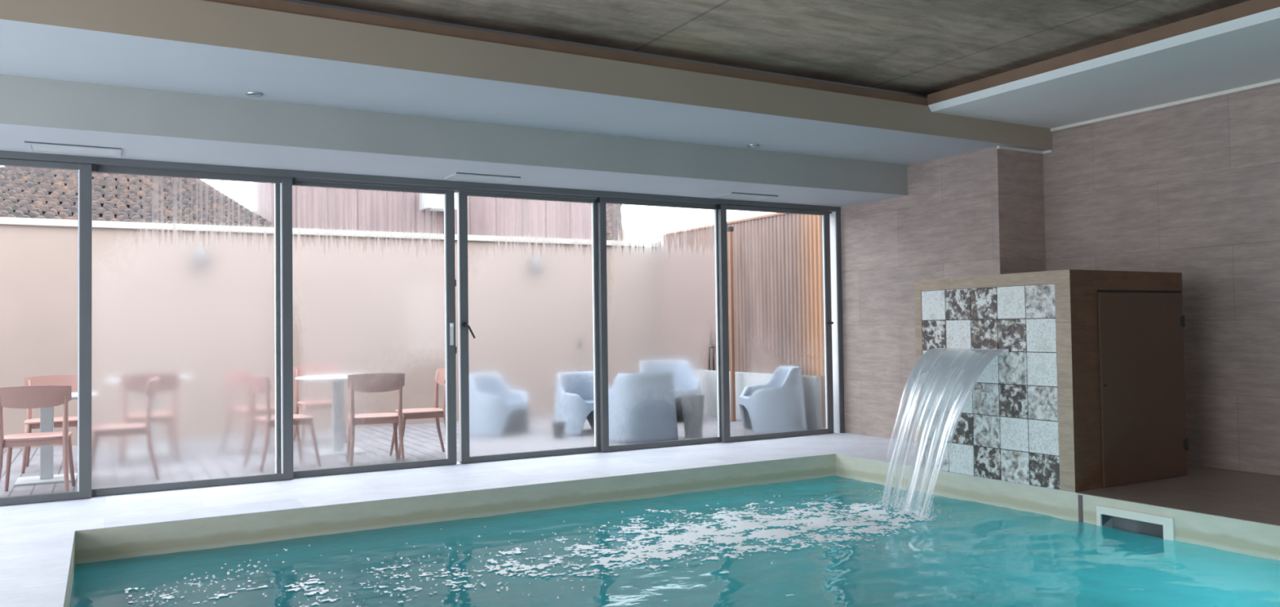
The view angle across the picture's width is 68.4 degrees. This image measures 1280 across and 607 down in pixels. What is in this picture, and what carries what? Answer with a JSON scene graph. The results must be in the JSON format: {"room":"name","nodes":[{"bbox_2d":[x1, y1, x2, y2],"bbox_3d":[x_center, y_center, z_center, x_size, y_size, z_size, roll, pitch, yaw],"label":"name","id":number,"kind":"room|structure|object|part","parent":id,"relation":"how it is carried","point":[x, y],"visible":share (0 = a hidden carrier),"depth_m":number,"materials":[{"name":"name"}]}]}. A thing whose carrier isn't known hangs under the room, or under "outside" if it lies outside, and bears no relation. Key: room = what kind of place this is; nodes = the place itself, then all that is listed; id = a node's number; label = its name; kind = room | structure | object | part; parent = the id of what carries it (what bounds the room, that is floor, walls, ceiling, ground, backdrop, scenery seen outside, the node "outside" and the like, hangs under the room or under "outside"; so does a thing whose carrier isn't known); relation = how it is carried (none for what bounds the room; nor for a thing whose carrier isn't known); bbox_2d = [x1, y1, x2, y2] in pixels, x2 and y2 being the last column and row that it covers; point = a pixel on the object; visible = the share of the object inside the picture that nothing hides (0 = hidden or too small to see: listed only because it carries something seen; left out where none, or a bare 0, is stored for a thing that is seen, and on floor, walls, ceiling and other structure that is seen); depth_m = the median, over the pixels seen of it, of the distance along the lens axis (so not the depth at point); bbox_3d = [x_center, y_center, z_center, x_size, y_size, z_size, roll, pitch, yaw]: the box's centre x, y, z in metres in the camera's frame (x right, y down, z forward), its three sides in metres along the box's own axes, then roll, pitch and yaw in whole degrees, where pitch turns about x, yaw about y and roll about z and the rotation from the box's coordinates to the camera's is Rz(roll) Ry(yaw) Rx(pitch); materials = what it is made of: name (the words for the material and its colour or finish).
{"room":"indoor swimming pool","nodes":[
{"label":"indoor swimming pool","id":0,"kind":"room"},
{"bbox_2d":[0,74,907,206],"bbox_3d":[-2.016,-1.470,7.605,10.400,0.730,1.015,0,-2,-30],"label":"ceiling","id":1,"kind":"structure","parent":0,"point":[146,124],"depth_m":7.29,"materials":[{"name":"white paint"}]},
{"bbox_2d":[24,141,121,157],"bbox_3d":[-4.026,-1.095,6.710,0.580,0.012,0.326,0,-2,-30],"label":"ceiling vent","id":2,"kind":"object","parent":1,"relation":"in","point":[30,146],"visible":1,"depth_m":6.68,"materials":[{"name":"white metal"}]},
{"bbox_2d":[444,172,520,183],"bbox_3d":[-1.374,-1.092,8.215,0.580,0.012,0.326,0,-2,-30],"label":"ceiling vent","id":3,"kind":"object","parent":1,"relation":"in","point":[457,175],"visible":1,"depth_m":8.19,"materials":[{"name":"white metal"}]},
{"bbox_2d":[713,191,778,200],"bbox_3d":[1.079,-1.089,9.607,0.580,0.012,0.326,0,-2,-30],"label":"ceiling vent","id":4,"kind":"object","parent":1,"relation":"in","point":[733,195],"visible":1,"depth_m":9.58,"materials":[{"name":"white metal"}]},
{"bbox_2d":[0,0,1052,164],"bbox_3d":[-1.183,-1.658,6.790,11.045,0.420,1.235,0,-2,-30],"label":"ceiling","id":5,"kind":"structure","parent":0,"point":[193,46],"depth_m":6.37,"materials":[{"name":"white paint"}]},
{"bbox_2d":[244,91,262,97],"bbox_3d":[-2.643,-1.429,6.451,0.110,0.014,0.110,0,-2,-30],"label":"recessed light","id":6,"kind":"object","parent":5,"relation":"in","point":[255,94],"visible":1,"depth_m":6.45,"materials":[{"name":"metal"}]},
{"bbox_2d":[202,0,928,106],"bbox_3d":[-1.596,-1.752,5.883,9.430,0.072,0.030,0,-2,-30],"label":"trim","id":7,"kind":"structure","parent":5,"relation":"attached to","point":[271,5],"depth_m":6.41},
{"bbox_2d":[746,143,759,147],"bbox_3d":[1.022,-1.426,8.532,0.110,0.014,0.110,0,-2,-30],"label":"recessed light","id":8,"kind":"object","parent":5,"relation":"in","point":[752,145],"visible":1,"depth_m":8.52,"materials":[{"name":"metal"}]},
{"bbox_2d":[0,414,1279,606],"bbox_3d":[-1.441,1.424,5.519,12.945,0.120,13.500,0,-2,-30],"label":"floor","id":9,"kind":"structure","parent":0,"point":[37,538],"depth_m":7.17,"materials":[{"name":"tile"}]},
{"bbox_2d":[0,385,75,491],"bbox_3d":[-4.622,1.036,7.218,0.490,0.838,0.541,0,-2,-27],"label":"chair","id":10,"kind":"object","parent":9,"relation":"on","point":[24,396],"visible":0.96,"depth_m":7.06,"materials":[{"name":"paint"}]},
{"bbox_3d":[-4.717,1.046,6.930,0.039,0.804,0.109,0,-2,-13],"label":"leg","id":11,"kind":"part","parent":10,"relation":"part of","materials":[{"name":"paint"}]},
{"bbox_3d":[-4.904,1.246,7.324,0.098,0.429,0.038,-2,-2,43],"label":"leg","id":12,"kind":"part","parent":10,"relation":"part of","materials":[{"name":"paint"}]},
{"bbox_3d":[-4.529,0.696,7.030,0.490,0.170,0.103,0,-2,-27],"label":"backrest","id":13,"kind":"part","parent":10,"relation":"part of","materials":[{"name":"paint"}]},
{"bbox_3d":[-4.629,1.020,7.231,0.456,0.026,0.440,0,-2,-27],"label":"seat","id":14,"kind":"part","parent":10,"relation":"part of","materials":[{"name":"paint"}]},
{"bbox_3d":[-4.335,1.046,7.121,0.039,0.804,0.109,0,-2,-41],"label":"leg","id":15,"kind":"part","parent":10,"relation":"part of","materials":[{"name":"paint"}]},
{"bbox_3d":[-4.538,1.246,7.507,0.038,0.429,0.098,-1,-2,-7],"label":"leg","id":16,"kind":"part","parent":10,"relation":"part of","materials":[{"name":"paint"}]},
{"bbox_2d":[13,391,77,485],"bbox_3d":[-4.943,1.119,7.855,0.744,0.707,0.744,0,-2,-30],"label":"pedestal table","id":17,"kind":"object","parent":9,"relation":"on","point":[46,475],"visible":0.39,"depth_m":7.81,"materials":[{"name":"white metal"}]},
{"bbox_2d":[21,374,77,473],"bbox_3d":[-5.353,1.082,8.618,0.490,0.838,0.541,0,-2,-30],"label":"chair","id":18,"kind":"object","parent":9,"relation":"on","point":[48,380],"visible":0.52,"depth_m":8.70,"materials":[{"name":"paint"}]},
{"bbox_3d":[-5.417,1.279,8.314,0.038,0.429,0.098,-1,-2,-10],"label":"leg","id":19,"kind":"part","parent":18,"relation":"part of","materials":[{"name":"paint"}]},
{"bbox_3d":[-5.644,1.105,8.698,0.039,0.804,0.109,1,-2,-44],"label":"leg","id":20,"kind":"part","parent":18,"relation":"part of","materials":[{"name":"paint"}]},
{"bbox_3d":[-5.346,1.066,8.605,0.456,0.026,0.440,0,-2,-30],"label":"seat","id":21,"kind":"part","parent":18,"relation":"part of","materials":[{"name":"paint"}]},
{"bbox_3d":[-5.466,0.755,8.817,0.490,0.170,0.103,0,-2,-30],"label":"backrest","id":22,"kind":"part","parent":18,"relation":"part of","materials":[{"name":"paint"}]},
{"bbox_2d":[293,413,302,441],"bbox_3d":[-3.234,1.050,8.502,0.541,0.838,0.490,0,-2,-40],"label":"chair","id":23,"kind":"object","parent":9,"relation":"on","point":[297,418],"visible":0.12,"depth_m":8.60,"materials":[{"name":"paint"}]},
{"bbox_3d":[-3.187,1.261,8.799,0.038,0.429,0.098,-2,-2,30],"label":"leg","id":24,"kind":"part","parent":23,"relation":"part of","materials":[{"name":"paint"}]},
{"bbox_3d":[-3.223,1.034,8.512,0.440,0.026,0.456,0,-2,-40],"label":"seat","id":25,"kind":"part","parent":23,"relation":"part of","materials":[{"name":"paint"}]},
{"bbox_2d":[293,365,303,440],"bbox_3d":[-3.518,1.102,10.349,0.490,0.838,0.541,0,-2,-30],"label":"chair","id":26,"kind":"object","parent":9,"relation":"on","point":[298,371],"visible":0.21,"depth_m":10.41,"materials":[{"name":"paint"}]},
{"bbox_3d":[-3.810,1.125,10.429,0.039,0.804,0.109,1,-2,-44],"label":"leg","id":27,"kind":"part","parent":26,"relation":"part of","materials":[{"name":"paint"}]},
{"bbox_3d":[-3.631,0.775,10.548,0.490,0.170,0.103,0,-2,-30],"label":"backrest","id":28,"kind":"part","parent":26,"relation":"part of","materials":[{"name":"paint"}]},
{"bbox_3d":[-3.512,1.086,10.336,0.456,0.026,0.440,0,-2,-30],"label":"seat","id":29,"kind":"part","parent":26,"relation":"part of","materials":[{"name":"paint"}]},
{"bbox_2d":[294,376,303,380],"bbox_3d":[-3.019,1.107,9.408,0.800,0.760,0.800,0,-2,-30],"label":"pedestal table","id":30,"kind":"object","parent":9,"relation":"on","point":[298,378],"visible":0.16,"depth_m":9.18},
{"bbox_2d":[0,224,656,449],"bbox_3d":[-5.477,0.359,10.913,13.250,2.400,0.200,0,-2,-30],"label":"wall","id":31,"kind":"structure","parent":9,"relation":"on","point":[38,264],"depth_m":10.33,"materials":[{"name":"beige paint"}]},
{"bbox_2d":[0,217,659,247],"bbox_3d":[-5.494,-0.877,10.946,13.250,0.075,0.300,0,-2,-30],"label":"coping","id":32,"kind":"object","parent":31,"relation":"on","point":[3,220],"visible":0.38,"depth_m":11.34},
{"bbox_2d":[348,372,404,461],"bbox_3d":[-2.405,1.040,8.545,0.490,0.838,0.541,0,-2,-21],"label":"chair","id":33,"kind":"object","parent":9,"relation":"on","point":[388,381],"visible":0.74,"depth_m":8.38,"materials":[{"name":"paint"}]},
{"bbox_3d":[-2.530,1.051,8.270,0.039,0.804,0.109,-1,-2,-7],"label":"leg","id":34,"kind":"part","parent":33,"relation":"part of","materials":[{"name":"paint"}]},
{"bbox_3d":[-2.411,1.024,8.559,0.456,0.026,0.440,0,-2,-21],"label":"seat","id":35,"kind":"part","parent":33,"relation":"part of","materials":[{"name":"paint"}]},
{"bbox_3d":[-2.333,0.700,8.349,0.490,0.170,0.103,0,-2,-21],"label":"backrest","id":36,"kind":"part","parent":33,"relation":"part of","materials":[{"name":"paint"}]},
{"bbox_3d":[-2.290,1.249,8.825,0.038,0.429,0.098,-1,-1,-1],"label":"leg","id":37,"kind":"part","parent":33,"relation":"part of","materials":[{"name":"paint"}]},
{"bbox_3d":[-2.130,1.049,8.420,0.039,0.804,0.109,0,-2,-35],"label":"leg","id":38,"kind":"part","parent":33,"relation":"part of","materials":[{"name":"paint"}]},
{"bbox_2d":[389,368,445,461],"bbox_3d":[-2.096,1.048,9.046,0.541,0.838,0.490,0,-2,-24],"label":"chair","id":39,"kind":"object","parent":9,"relation":"on","point":[437,412],"visible":0.75,"depth_m":9.05,"materials":[{"name":"paint"}]},
{"bbox_3d":[-2.383,1.259,9.138,0.098,0.429,0.038,-1,-1,-4],"label":"leg","id":40,"kind":"part","parent":39,"relation":"part of","materials":[{"name":"paint"}]},
{"bbox_3d":[-2.219,1.247,8.762,0.098,0.429,0.038,1,-2,-44],"label":"leg","id":41,"kind":"part","parent":39,"relation":"part of","materials":[{"name":"paint"}]},
{"bbox_3d":[-2.109,1.033,9.041,0.440,0.026,0.456,0,-2,-24],"label":"seat","id":42,"kind":"part","parent":39,"relation":"part of","materials":[{"name":"paint"}]},
{"bbox_3d":[-1.984,1.071,9.327,0.109,0.804,0.039,0,-2,-38],"label":"leg","id":43,"kind":"part","parent":39,"relation":"part of","materials":[{"name":"paint"}]},
{"bbox_3d":[-1.899,0.714,9.143,0.103,0.170,0.490,0,-2,-24],"label":"backrest","id":44,"kind":"part","parent":39,"relation":"part of","materials":[{"name":"paint"}]},
{"bbox_3d":[-1.814,1.058,8.936,0.109,0.804,0.039,-1,-2,-10],"label":"leg","id":45,"kind":"part","parent":39,"relation":"part of","materials":[{"name":"paint"}]},
{"bbox_2d":[558,371,594,435],"bbox_3d":[-0.622,1.149,10.939,0.740,0.690,0.695,0,-2,-40],"label":"armchair","id":46,"kind":"object","parent":9,"relation":"on","point":[575,403],"visible":0.38,"depth_m":10.68,"materials":[{"name":"white plastic"}]},
{"bbox_3d":[-0.620,1.160,10.936,0.636,0.075,0.625,0,-2,-40],"label":"seat","id":47,"kind":"part","parent":46,"relation":"part of","materials":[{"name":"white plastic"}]},
{"bbox_2d":[614,393,678,443],"bbox_3d":[0.005,1.100,10.197,0.784,0.731,0.751,0,-2,-22],"label":"armchair","id":48,"kind":"object","parent":9,"relation":"on","point":[650,417],"visible":0.53,"depth_m":9.85,"materials":[{"name":"white plastic"}]},
{"bbox_2d":[63,453,1279,606],"bbox_3d":[0.470,2.127,5.032,6.350,1.596,5.450,0,-2,-30],"label":"pool edge","id":49,"kind":"object","parent":9,"relation":"in","point":[1233,535],"visible":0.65,"depth_m":6.81,"materials":[{"name":"beige stone"}]},
{"bbox_2d":[69,475,1279,606],"bbox_3d":[0.462,1.535,5.048,6.110,0.043,5.210,0,-2,-30],"label":"water","id":50,"kind":"object","parent":49,"relation":"in","point":[995,555],"visible":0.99,"depth_m":5.56,"materials":[{"name":"teal liquid"}]},
{"bbox_2d":[124,500,937,606],"bbox_3d":[-0.324,1.567,6.059,5.274,0.045,1.761,0,-2,-27],"label":"foam","id":51,"kind":"object","parent":50,"relation":"on","point":[822,521],"visible":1,"depth_m":6.29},
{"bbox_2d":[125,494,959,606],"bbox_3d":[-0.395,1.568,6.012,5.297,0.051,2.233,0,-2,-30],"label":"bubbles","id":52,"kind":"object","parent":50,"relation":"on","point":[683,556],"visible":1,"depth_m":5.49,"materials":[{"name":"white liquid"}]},
{"bbox_2d":[870,488,951,517],"bbox_3d":[1.998,1.484,7.115,0.409,0.148,0.846,0,-2,-30],"label":"splash","id":53,"kind":"object","parent":50,"relation":"on","point":[897,505],"visible":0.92,"depth_m":7.08,"materials":[{"name":"white liquid"}]},
{"bbox_2d":[881,347,1004,517],"bbox_3d":[2.278,0.977,7.231,0.773,1.240,0.720,0,-2,-30],"label":"waterfall","id":54,"kind":"object","parent":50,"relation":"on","point":[935,366],"visible":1,"depth_m":7.23,"materials":[{"name":"liquid"}]},
{"bbox_2d":[1078,494,1083,521],"bbox_3d":[3.088,1.486,6.604,0.006,0.288,0.030,0,-2,-30],"label":"trim","id":55,"kind":"structure","parent":49,"relation":"attached to","point":[1080,496],"depth_m":6.60,"materials":[{"name":"grey metal"}]},
{"bbox_2d":[1096,504,1174,540],"bbox_3d":[3.332,1.549,6.283,0.134,0.338,0.535,0,-2,-30],"label":"skimmer","id":56,"kind":"object","parent":49,"relation":"attached to","point":[1158,526],"visible":0.46,"depth_m":6.32,"materials":[{"name":"white plastic"}]},
{"bbox_2d":[675,396,683,417],"bbox_3d":[0.374,1.126,12.204,0.829,0.773,0.793,0,-2,-20],"label":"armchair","id":57,"kind":"object","parent":9,"relation":"on","point":[677,400],"visible":0.02,"depth_m":12.54,"materials":[{"name":"white plastic"}]},
{"bbox_2d":[681,394,704,437],"bbox_3d":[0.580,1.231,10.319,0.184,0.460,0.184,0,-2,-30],"label":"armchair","id":58,"kind":"object","parent":9,"relation":"on","point":[688,414],"visible":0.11,"depth_m":10.27,"materials":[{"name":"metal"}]},
{"bbox_2d":[727,226,735,421],"bbox_3d":[1.172,0.257,12.023,0.060,2.480,0.060,0,-2,-30],"label":"metal post","id":59,"kind":"object","parent":9,"relation":"on","point":[730,228],"visible":1,"depth_m":12.01,"materials":[{"name":"metal"}]},
{"bbox_2d":[656,213,824,376],"bbox_3d":[1.193,0.203,12.482,0.060,2.570,3.735,0,-2,-30],"label":"fence","id":60,"kind":"object","parent":9,"relation":"on","point":[777,257],"visible":0.4,"depth_m":11.64,"materials":[{"name":"orange wood"}]},
{"bbox_3d":[1.189,-1.067,12.491,0.060,0.030,3.680,0,-2,-30],"label":"rail","id":61,"kind":"part","parent":60,"relation":"part of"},
{"bbox_2d":[701,369,820,419],"bbox_3d":[1.154,1.200,12.412,0.085,0.615,3.670,0,-2,-30],"label":"wall","id":62,"kind":"structure","parent":9,"relation":"on","point":[743,379],"depth_m":12.58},
{"bbox_2d":[0,158,92,505],"bbox_3d":[-4.747,0.199,6.635,1.534,2.471,0.052,0,-2,-30],"label":"door","id":63,"kind":"structure","parent":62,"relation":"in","point":[85,171],"depth_m":6.96,"materials":[{"name":"metal"}]},
{"bbox_2d":[91,167,293,496],"bbox_3d":[-3.526,0.202,7.395,1.517,2.471,0.052,0,-2,-30],"label":"door","id":64,"kind":"structure","parent":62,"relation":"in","point":[184,391],"depth_m":7.39,"materials":[{"name":"glass"}]},
{"bbox_2d":[274,181,457,477],"bbox_3d":[-2.326,0.204,8.125,1.541,2.471,0.082,0,-2,-30],"label":"door","id":65,"kind":"structure","parent":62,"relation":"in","point":[360,312],"depth_m":8.08,"materials":[{"name":"glass"}]},
{"bbox_3d":[-1.692,0.274,8.464,0.036,0.200,0.012,0,-2,-30],"label":"pull handle","id":66,"kind":"part","parent":65,"relation":"part of","materials":[{"name":"metal"}]},
{"bbox_2d":[4,150,831,206],"bbox_3d":[-2.318,-0.186,8.135,10.400,3.260,0.280,0,-2,-30],"label":"wall window","id":67,"kind":"structure","parent":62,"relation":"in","point":[4,150],"depth_m":8.04,"materials":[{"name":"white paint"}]},
{"bbox_2d":[0,150,844,432],"bbox_3d":[-1.630,0.178,8.482,8.860,2.530,0.215,0,-2,-30],"label":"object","id":68,"kind":"structure","parent":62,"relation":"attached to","point":[96,162],"depth_m":8.63,"materials":[{"name":"metal"}]},
{"bbox_2d":[457,191,600,462],"bbox_3d":[-0.993,0.205,8.870,1.458,2.471,0.104,0,-2,-30],"label":"door","id":69,"kind":"structure","parent":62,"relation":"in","point":[527,326],"depth_m":8.85,"materials":[{"name":"glass"}]},
{"bbox_3d":[-1.535,0.247,8.515,0.099,0.140,0.023,0,-2,-30],"label":"lever","id":70,"kind":"part","parent":69,"relation":"part of","materials":[{"name":"metal"}]},
{"bbox_2d":[597,199,721,451],"bbox_3d":[0.245,0.205,9.536,1.455,2.471,0.052,0,-2,-30],"label":"door","id":71,"kind":"structure","parent":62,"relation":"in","point":[659,317],"depth_m":9.49,"materials":[{"name":"glass"}]},
{"bbox_2d":[707,333,714,370],"bbox_3d":[0.962,0.604,12.743,0.096,0.600,0.107,-1,-2,11],"label":"lantern stand","id":72,"kind":"object","parent":62,"relation":"on","point":[710,345],"visible":0.88,"depth_m":12.73,"materials":[{"name":"metal"}]},
{"bbox_2d":[717,204,833,442],"bbox_3d":[1.493,0.205,10.168,1.488,2.471,0.068,0,-2,-30],"label":"door","id":73,"kind":"structure","parent":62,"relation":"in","point":[780,408],"depth_m":10.17,"materials":[{"name":"metal"}]},
{"bbox_3d":[1.481,0.202,10.178,1.321,2.374,0.006,0,-2,-30],"label":"glass pane","id":74,"kind":"part","parent":73,"relation":"part of","materials":[{"name":"clear glass"}]},
{"bbox_2d":[738,365,802,427],"bbox_3d":[1.524,1.096,10.857,0.751,0.731,0.784,-1,-1,-6],"label":"armchair","id":75,"kind":"object","parent":9,"relation":"on","point":[792,373],"visible":0.37,"depth_m":11.04,"materials":[{"name":"white plastic"}]},
{"bbox_2d":[914,269,1188,492],"bbox_3d":[3.290,0.567,7.628,1.366,1.573,1.506,0,-2,-30],"label":"fountain","id":76,"kind":"object","parent":9,"relation":"on","point":[1086,391],"visible":0.89,"depth_m":7.04,"materials":[{"name":"brown tile"}]},
{"bbox_3d":[2.689,0.615,7.329,0.010,1.478,1.280,0,-2,-30],"label":"tile panel","id":77,"kind":"part","parent":76,"relation":"part of","materials":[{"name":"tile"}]},
{"bbox_3d":[3.771,0.620,7.055,1.019,1.400,0.020,0,-2,-30],"label":"hatch door","id":78,"kind":"part","parent":76,"relation":"part of","materials":[{"name":"brown wood"}]},
{"bbox_2d":[299,0,1250,95],"bbox_3d":[0.266,-2.029,4.240,11.245,0.150,9.590,0,-2,-30],"label":"ceiling","id":79,"kind":"structure","parent":0,"point":[923,47],"depth_m":6.51,"materials":[{"name":"concrete"}]},
{"bbox_2d":[840,146,1045,441],"bbox_3d":[3.079,-0.213,9.966,0.795,3.260,2.425,0,-2,-30],"label":"wall pier","id":80,"kind":"object","parent":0,"point":[981,211],"visible":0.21,"depth_m":9.66,"materials":[{"name":"beige tile"}]},
{"bbox_2d":[928,7,1279,128],"bbox_3d":[4.942,-1.875,5.527,1.640,0.220,7.020,0,-2,-30],"label":"ceiling","id":81,"kind":"structure","parent":0,"point":[1243,51],"depth_m":7.20,"materials":[{"name":"white paint"}]},
{"bbox_2d":[927,0,1279,105],"bbox_3d":[4.247,-1.868,5.141,0.030,0.095,7.035,0,-2,-30],"label":"trim","id":82,"kind":"structure","parent":81,"relation":"attached to","point":[1252,6],"depth_m":6.67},
{"bbox_2d":[1043,83,1279,475],"bbox_3d":[5.711,-0.353,5.983,0.150,3.260,7.145,0,-2,-30],"label":"wall","id":83,"kind":"structure","parent":0,"point":[1192,189],"depth_m":7.74,"materials":[{"name":"beige tile"}]},
{"bbox_2d":[996,78,1279,154],"bbox_3d":[5.352,-1.651,5.812,0.645,0.225,7.125,0,-2,-30],"label":"trim","id":84,"kind":"structure","parent":83,"relation":"attached to","point":[1276,81],"depth_m":8.13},
{"label":"outside","id":85,"kind":"structure","parent":0,"visible":0},
{"bbox_2d":[0,165,274,226],"bbox_3d":[-7.257,-0.228,12.684,4.102,3.715,3.200,0,-2,-30],"label":"tiled roof","id":86,"kind":"structure","parent":85,"point":[24,192],"depth_m":12.47,"materials":[{"name":"tile"}]},
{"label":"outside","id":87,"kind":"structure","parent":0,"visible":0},
{"bbox_2d":[256,182,591,239],"bbox_3d":[-3.331,-0.211,14.912,5.050,3.690,1.880,0,-2,-30],"label":"building","id":88,"kind":"structure","parent":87,"point":[485,215],"depth_m":13.90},
{"bbox_2d":[420,192,457,212],"bbox_3d":[-2.978,-1.488,13.898,0.480,0.260,0.377,0,-2,-30],"label":"air conditioner","id":89,"kind":"object","parent":88,"relation":"attached to","point":[437,201],"visible":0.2,"depth_m":13.73,"materials":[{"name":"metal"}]},
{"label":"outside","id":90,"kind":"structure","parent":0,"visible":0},
{"bbox_2d":[605,203,624,240],"bbox_3d":[-0.682,-0.171,16.817,1.421,3.635,1.500,0,-2,-30],"label":"tiled roof","id":91,"kind":"structure","parent":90,"point":[609,206],"depth_m":16.88,"materials":[{"name":"tile"}]}
]}

